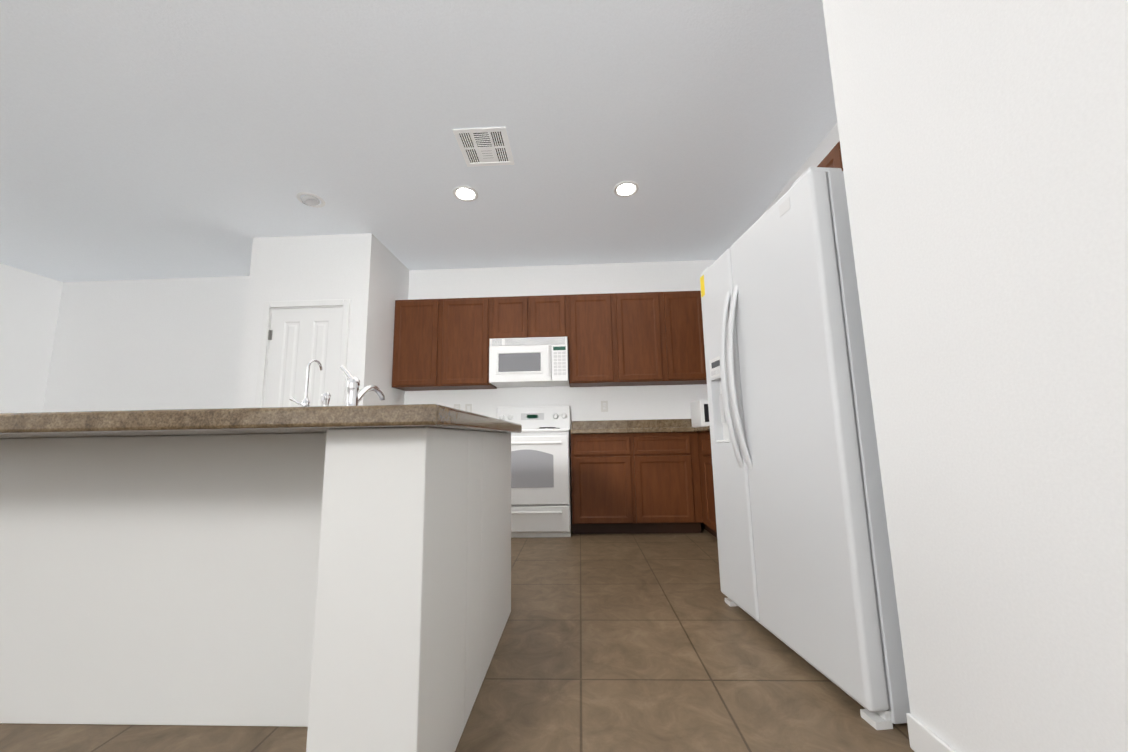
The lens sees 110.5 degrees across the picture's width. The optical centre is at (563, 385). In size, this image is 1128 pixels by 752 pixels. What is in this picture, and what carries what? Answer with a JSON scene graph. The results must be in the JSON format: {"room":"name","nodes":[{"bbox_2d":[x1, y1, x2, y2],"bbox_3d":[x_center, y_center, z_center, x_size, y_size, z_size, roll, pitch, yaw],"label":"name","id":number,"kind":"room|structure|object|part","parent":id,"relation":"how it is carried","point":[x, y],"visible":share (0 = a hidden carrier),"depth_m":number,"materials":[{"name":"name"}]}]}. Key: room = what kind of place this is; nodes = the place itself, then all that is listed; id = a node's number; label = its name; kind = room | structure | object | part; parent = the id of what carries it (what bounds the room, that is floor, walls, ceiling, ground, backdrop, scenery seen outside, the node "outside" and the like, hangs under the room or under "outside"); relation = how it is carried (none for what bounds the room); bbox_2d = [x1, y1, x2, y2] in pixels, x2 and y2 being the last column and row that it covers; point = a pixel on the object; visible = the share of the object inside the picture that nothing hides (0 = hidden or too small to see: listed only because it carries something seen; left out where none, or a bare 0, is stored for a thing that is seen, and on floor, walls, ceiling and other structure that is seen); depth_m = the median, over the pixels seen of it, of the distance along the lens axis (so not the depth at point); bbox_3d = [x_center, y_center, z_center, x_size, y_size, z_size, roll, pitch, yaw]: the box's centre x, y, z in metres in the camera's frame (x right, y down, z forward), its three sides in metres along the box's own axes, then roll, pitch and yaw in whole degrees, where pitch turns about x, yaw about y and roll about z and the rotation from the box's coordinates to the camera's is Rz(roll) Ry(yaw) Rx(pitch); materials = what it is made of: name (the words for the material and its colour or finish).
{"room":"kitchen","nodes":[
{"label":"kitchen","id":0,"kind":"room"},
{"bbox_2d":[0,263,62,412],"bbox_3d":[-6.009,-0.327,0.807,0.100,2.740,7.215,-1,-8,2],"label":"wall","id":1,"kind":"structure","parent":0,"point":[29,305],"depth_m":4.24,"materials":[{"name":"paint"}]},
{"bbox_2d":[237,237,262,407],"bbox_3d":[-2.811,0.033,3.863,0.100,2.740,0.805,-1,-8,2],"label":"wall","id":2,"kind":"structure","parent":0,"point":[249,333],"depth_m":3.54,"materials":[{"name":"paint"}]},
{"bbox_2d":[248,234,360,407],"bbox_3d":[-2.311,-0.026,3.495,0.930,2.740,0.100,-1,-8,2],"label":"wall","id":3,"kind":"structure","parent":0,"point":[313,267],"depth_m":3.58,"materials":[{"name":"paint"}]},
{"bbox_2d":[255,299,349,407],"bbox_3d":[-2.298,0.285,3.442,0.793,2.109,0.119,-1,-8,2],"label":"door frame","id":4,"kind":"structure","parent":3,"relation":"attached to","point":[344,303],"depth_m":3.49,"materials":[{"name":"white paint"}]},
{"bbox_2d":[264,307,342,406],"bbox_3d":[-2.304,0.312,3.412,0.668,2.033,0.046,-1,-8,2],"label":"door leaf","id":5,"kind":"structure","parent":3,"relation":"in","point":[302,338],"depth_m":3.48,"materials":[{"name":"white paint"}]},
{"bbox_3d":[-2.623,0.319,3.406,0.031,1.654,0.011,-1,-8,2],"label":"pantry door hinge","id":6,"kind":"part","parent":5,"relation":"part of","materials":[{"name":"grey metal"}]},
{"bbox_2d":[42,260,715,481],"bbox_3d":[-2.010,0.076,4.282,7.806,2.740,0.100,-1,-8,2],"label":"wall","id":7,"kind":"structure","parent":0,"point":[156,344],"depth_m":4.36,"materials":[{"name":"paint"}]},
{"bbox_2d":[392,299,447,390],"bbox_3d":[-1.486,-0.417,4.110,0.485,0.908,0.325,-1,-8,2],"label":"upper cabinet","id":8,"kind":"object","parent":7,"relation":"attached to","point":[416,344],"depth_m":3.95,"materials":[{"name":"brown wood"}]},
{"bbox_2d":[454,404,460,409],"bbox_3d":[-1.138,0.257,4.164,0.072,0.116,0.009,-1,-8,2],"label":"electrical outlet","id":9,"kind":"object","parent":7,"relation":"attached to","point":[457,406],"visible":0.48,"depth_m":4.17,"materials":[{"name":"white plastic"}]},
{"bbox_2d":[465,404,471,412],"bbox_3d":[-1.013,0.254,4.159,0.072,0.116,0.010,-1,-8,2],"label":"light switch","id":10,"kind":"object","parent":7,"relation":"attached to","point":[468,407],"visible":0.6,"depth_m":4.16,"materials":[{"name":"white plastic"}]},
{"bbox_2d":[440,297,496,389],"bbox_3d":[-0.988,-0.428,4.091,0.513,0.908,0.325,-1,-8,2],"label":"upper cabinet","id":11,"kind":"object","parent":7,"relation":"attached to","point":[465,323],"depth_m":3.94,"materials":[{"name":"brown wood"}]},
{"bbox_2d":[492,296,531,338],"bbox_3d":[-0.540,-0.663,4.104,0.390,0.454,0.325,-1,-8,2],"label":"upper cabinet","id":12,"kind":"object","parent":7,"relation":"attached to","point":[511,316],"depth_m":3.95,"materials":[{"name":"brown wood"}]},
{"bbox_2d":[489,337,568,387],"bbox_3d":[-0.340,-0.229,3.981,0.768,0.438,0.438,-1,-8,2],"label":"microwave","id":13,"kind":"object","parent":12,"relation":"attached to","point":[531,362],"visible":0.98,"depth_m":3.80,"materials":[{"name":"white plastic"}]},
{"bbox_3d":[-0.432,-0.224,3.801,0.410,0.180,0.003,-1,-8,2],"label":"glass","id":14,"kind":"part","parent":13,"relation":"part of","materials":[{"name":"grey glass"}]},
{"bbox_2d":[532,295,567,337],"bbox_3d":[-0.151,-0.672,4.089,0.390,0.454,0.325,-1,-8,2],"label":"upper cabinet","id":15,"kind":"object","parent":7,"relation":"attached to","point":[549,312],"depth_m":3.93,"materials":[{"name":"brown wood"}]},
{"bbox_2d":[568,293,619,386],"bbox_3d":[0.278,-0.456,4.043,0.461,0.908,0.325,-1,-8,2],"label":"upper cabinet","id":16,"kind":"object","parent":7,"relation":"attached to","point":[591,317],"depth_m":3.89,"materials":[{"name":"brown wood"}]},
{"bbox_2d":[601,401,607,411],"bbox_3d":[0.424,0.219,4.105,0.072,0.116,0.009,-1,-8,2],"label":"electrical outlet","id":17,"kind":"object","parent":7,"relation":"attached to","point":[604,406],"visible":1,"depth_m":4.10,"materials":[{"name":"white plastic"}]},
{"bbox_2d":[571,419,691,422],"bbox_3d":[0.042,0.423,4.087,3.462,0.099,0.021,-1,-8,2],"label":"backsplash","id":18,"kind":"structure","parent":7,"relation":"attached to","point":[654,420],"depth_m":4.05,"materials":[{"name":"brown stone"}]},
{"bbox_2d":[616,292,667,385],"bbox_3d":[0.747,-0.467,4.025,0.478,0.908,0.325,-1,-8,2],"label":"upper cabinet","id":19,"kind":"object","parent":7,"relation":"attached to","point":[637,339],"depth_m":3.87,"materials":[{"name":"brown wood"}]},
{"bbox_2d":[664,291,706,384],"bbox_3d":[1.191,-0.477,4.008,0.410,0.908,0.325,-1,-8,2],"label":"upper cabinet","id":20,"kind":"object","parent":7,"relation":"attached to","point":[683,321],"depth_m":3.85,"materials":[{"name":"brown wood"}]},
{"bbox_2d":[353,233,408,404],"bbox_3d":[-1.782,0.010,3.824,0.100,2.740,0.805,-1,-8,2],"label":"wall","id":21,"kind":"structure","parent":0,"point":[383,283],"depth_m":3.67,"materials":[{"name":"paint"}]},
{"bbox_2d":[0,0,836,281],"bbox_3d":[-2.184,-1.821,0.851,7.806,0.100,7.415,-1,-8,2],"label":"ceiling","id":22,"kind":"structure","parent":0,"point":[153,139],"depth_m":2.39,"materials":[{"name":"white paint"}]},
{"bbox_2d":[296,192,324,207],"bbox_3d":[-2.000,-1.462,3.095,0.194,0.054,0.194,-1,-8,2],"label":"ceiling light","id":23,"kind":"object","parent":22,"relation":"attached to","point":[311,199],"visible":1,"depth_m":3.08,"materials":[{"name":"white paint"}]},
{"bbox_2d":[453,186,477,201],"bbox_3d":[-0.767,-1.491,3.054,0.194,0.008,0.194,-1,-8,2],"label":"recessed light","id":24,"kind":"object","parent":22,"relation":"in","point":[465,193],"visible":1,"depth_m":3.04,"materials":[{"name":"white paint"}]},
{"bbox_2d":[452,127,513,166],"bbox_3d":[-0.517,-1.560,2.572,0.330,0.009,0.330,-1,-8,2],"label":"ceiling vent","id":25,"kind":"object","parent":22,"relation":"in","point":[488,146],"visible":1,"depth_m":2.56,"materials":[{"name":"white metal"}]},
{"bbox_2d":[614,181,638,196],"bbox_3d":[0.481,-1.516,3.031,0.194,0.008,0.194,-1,-8,2],"label":"recessed light","id":26,"kind":"object","parent":22,"relation":"in","point":[626,188],"visible":1,"depth_m":3.02,"materials":[{"name":"white paint"}]},
{"bbox_2d":[0,524,913,751],"bbox_3d":[-2.135,0.993,0.469,7.806,0.100,7.415,-1,-8,2],"label":"floor","id":27,"kind":"structure","parent":0,"point":[639,642],"depth_m":1.35,"materials":[{"name":"tile"}]},
{"bbox_2d":[0,427,510,751],"bbox_3d":[-1.213,0.623,1.448,1.850,0.866,1.130,-1,-8,2],"label":"kitchen island","id":28,"kind":"object","parent":27,"relation":"on","point":[335,578],"depth_m":1.21,"materials":[{"name":"white paint"}]},
{"bbox_2d":[0,403,521,434],"bbox_3d":[-1.212,0.160,1.495,1.930,0.063,1.240,-1,-8,2],"label":"island countertop","id":29,"kind":"structure","parent":28,"relation":"on","point":[352,416],"depth_m":0.87,"materials":[{"name":"brown stone"}]},
{"bbox_2d":[289,359,322,421],"bbox_3d":[-1.038,0.018,1.581,0.085,0.253,0.106,-1,-8,2],"label":"filter faucet","id":30,"kind":"object","parent":29,"relation":"on","point":[305,403],"depth_m":1.55,"materials":[{"name":"silver metal"}]},
{"bbox_2d":[316,365,386,420],"bbox_3d":[-0.826,0.041,1.647,0.270,0.218,0.270,-1,-8,2],"label":"faucet","id":31,"kind":"object","parent":29,"relation":"on","point":[354,396],"depth_m":1.53,"materials":[{"name":"silver metal"}]},
{"bbox_2d":[497,405,571,537],"bbox_3d":[-0.323,0.757,3.697,0.768,1.175,0.713,-1,-8,2],"label":"range","id":32,"kind":"object","parent":27,"relation":"on","point":[541,494],"visible":0.58,"depth_m":3.39,"materials":[{"name":"white metal"}]},
{"bbox_3d":[-0.335,0.792,3.362,0.628,0.609,0.057,-1,-8,2],"label":"handle","id":33,"kind":"part","parent":32,"relation":"part of","materials":[{"name":"white metal"}]},
{"bbox_3d":[-0.326,0.322,4.038,0.240,0.070,0.004,-1,-8,2],"label":"panel","id":34,"kind":"part","parent":32,"relation":"part of","materials":[{"name":"white plastic"}]},
{"bbox_3d":[-0.320,0.319,4.020,0.706,0.062,0.040,-1,-8,2],"label":"knob","id":35,"kind":"part","parent":32,"relation":"part of","materials":[{"name":"white plastic"}]},
{"bbox_2d":[497,405,570,433],"bbox_3d":[-0.329,0.317,3.786,0.768,0.280,0.656,-1,-8,2],"label":"cooktop","id":36,"kind":"object","parent":32,"relation":"in","point":[533,419],"depth_m":4.03,"materials":[{"name":"white metal"}]},
{"bbox_2d":[571,435,637,533],"bbox_3d":[0.347,0.900,3.712,0.538,0.873,0.611,-1,-8,2],"label":"base cabinet","id":37,"kind":"object","parent":27,"relation":"on","point":[602,466],"depth_m":3.43,"materials":[{"name":"brown wood"}]},
{"bbox_2d":[634,431,701,532],"bbox_3d":[0.906,0.887,3.691,0.582,0.873,0.611,-1,-8,2],"label":"base cabinet","id":38,"kind":"object","parent":27,"relation":"on","point":[643,476],"depth_m":3.41,"materials":[{"name":"brown wood"}]},
{"bbox_2d":[570,423,709,434],"bbox_3d":[0.900,0.352,3.151,1.714,0.040,1.824,-1,-8,2],"label":"countertop","id":39,"kind":"structure","parent":38,"relation":"on","point":[577,428],"depth_m":3.49,"materials":[{"name":"brown stone"}]},
{"bbox_2d":[690,400,709,426],"bbox_3d":[1.518,0.283,3.850,0.440,0.261,0.331,-1,-8,2],"label":"microwave","id":40,"kind":"object","parent":39,"relation":"on","point":[699,413],"visible":0.27,"depth_m":3.72,"materials":[{"name":"white"}]},
{"bbox_3d":[1.452,0.258,3.695,0.250,0.170,0.002,-1,-8,2],"label":"glass","id":41,"kind":"part","parent":40,"relation":"part of","materials":[{"name":"black glass"}]},
{"bbox_2d":[698,431,716,537],"bbox_3d":[1.456,0.782,2.989,0.610,0.873,0.514,-1,-8,2],"label":"base cabinet","id":42,"kind":"object","parent":27,"relation":"on","point":[704,440],"depth_m":3.18,"materials":[{"name":"brown wood"}]},
{"bbox_2d":[700,167,909,729],"bbox_3d":[1.171,0.169,1.691,0.846,1.749,0.895,0,-8,-5],"label":"fridge","id":43,"kind":"object","parent":27,"relation":"on","point":[805,565],"visible":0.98,"depth_m":1.36,"materials":[{"name":"white metal"}]},
{"bbox_3d":[0.826,0.193,1.942,0.068,1.690,0.337,0,-8,-5],"label":"door","id":44,"kind":"part","parent":43,"relation":"part of","materials":[{"name":"white metal"}]},
{"bbox_3d":[0.776,-0.043,1.796,0.079,0.836,0.111,0,-8,-5],"label":"handle","id":45,"kind":"part","parent":43,"relation":"part of","materials":[{"name":"white plastic"}]},
{"bbox_2d":[761,123,839,215],"bbox_3d":[1.777,-0.213,2.642,0.100,2.740,2.915,-1,-8,2],"label":"wall","id":46,"kind":"structure","parent":0,"point":[825,147],"depth_m":2.62,"materials":[{"name":"paint"}]},
{"bbox_2d":[817,145,839,167],"bbox_3d":[1.527,-0.953,2.142,0.325,0.480,0.537,-1,-8,2],"label":"upper cabinet","id":47,"kind":"object","parent":46,"relation":"attached to","point":[829,161],"depth_m":1.99,"materials":[{"name":"brown wood"}]},
{"bbox_2d":[836,141,842,170],"bbox_3d":[1.504,-1.027,1.589,0.325,0.480,0.580,-1,-8,2],"label":"upper cabinet","id":48,"kind":"object","parent":46,"relation":"attached to","point":[838,150],"depth_m":1.93,"materials":[{"name":"brown wood"}]},
{"bbox_2d":[822,0,1127,751],"bbox_3d":[1.250,-0.694,-0.965,0.856,2.740,4.400,-1,-8,2],"label":"wall","id":49,"kind":"structure","parent":0,"point":[984,148],"depth_m":0.81,"materials":[{"name":"paint"}]},
{"bbox_2d":[906,713,955,751],"bbox_3d":[0.840,0.638,-1.078,0.012,0.085,4.300,-1,-8,2],"label":"baseboard","id":50,"kind":"structure","parent":49,"relation":"attached to","point":[923,738],"depth_m":0.99,"materials":[{"name":"white paint"}]}
]}

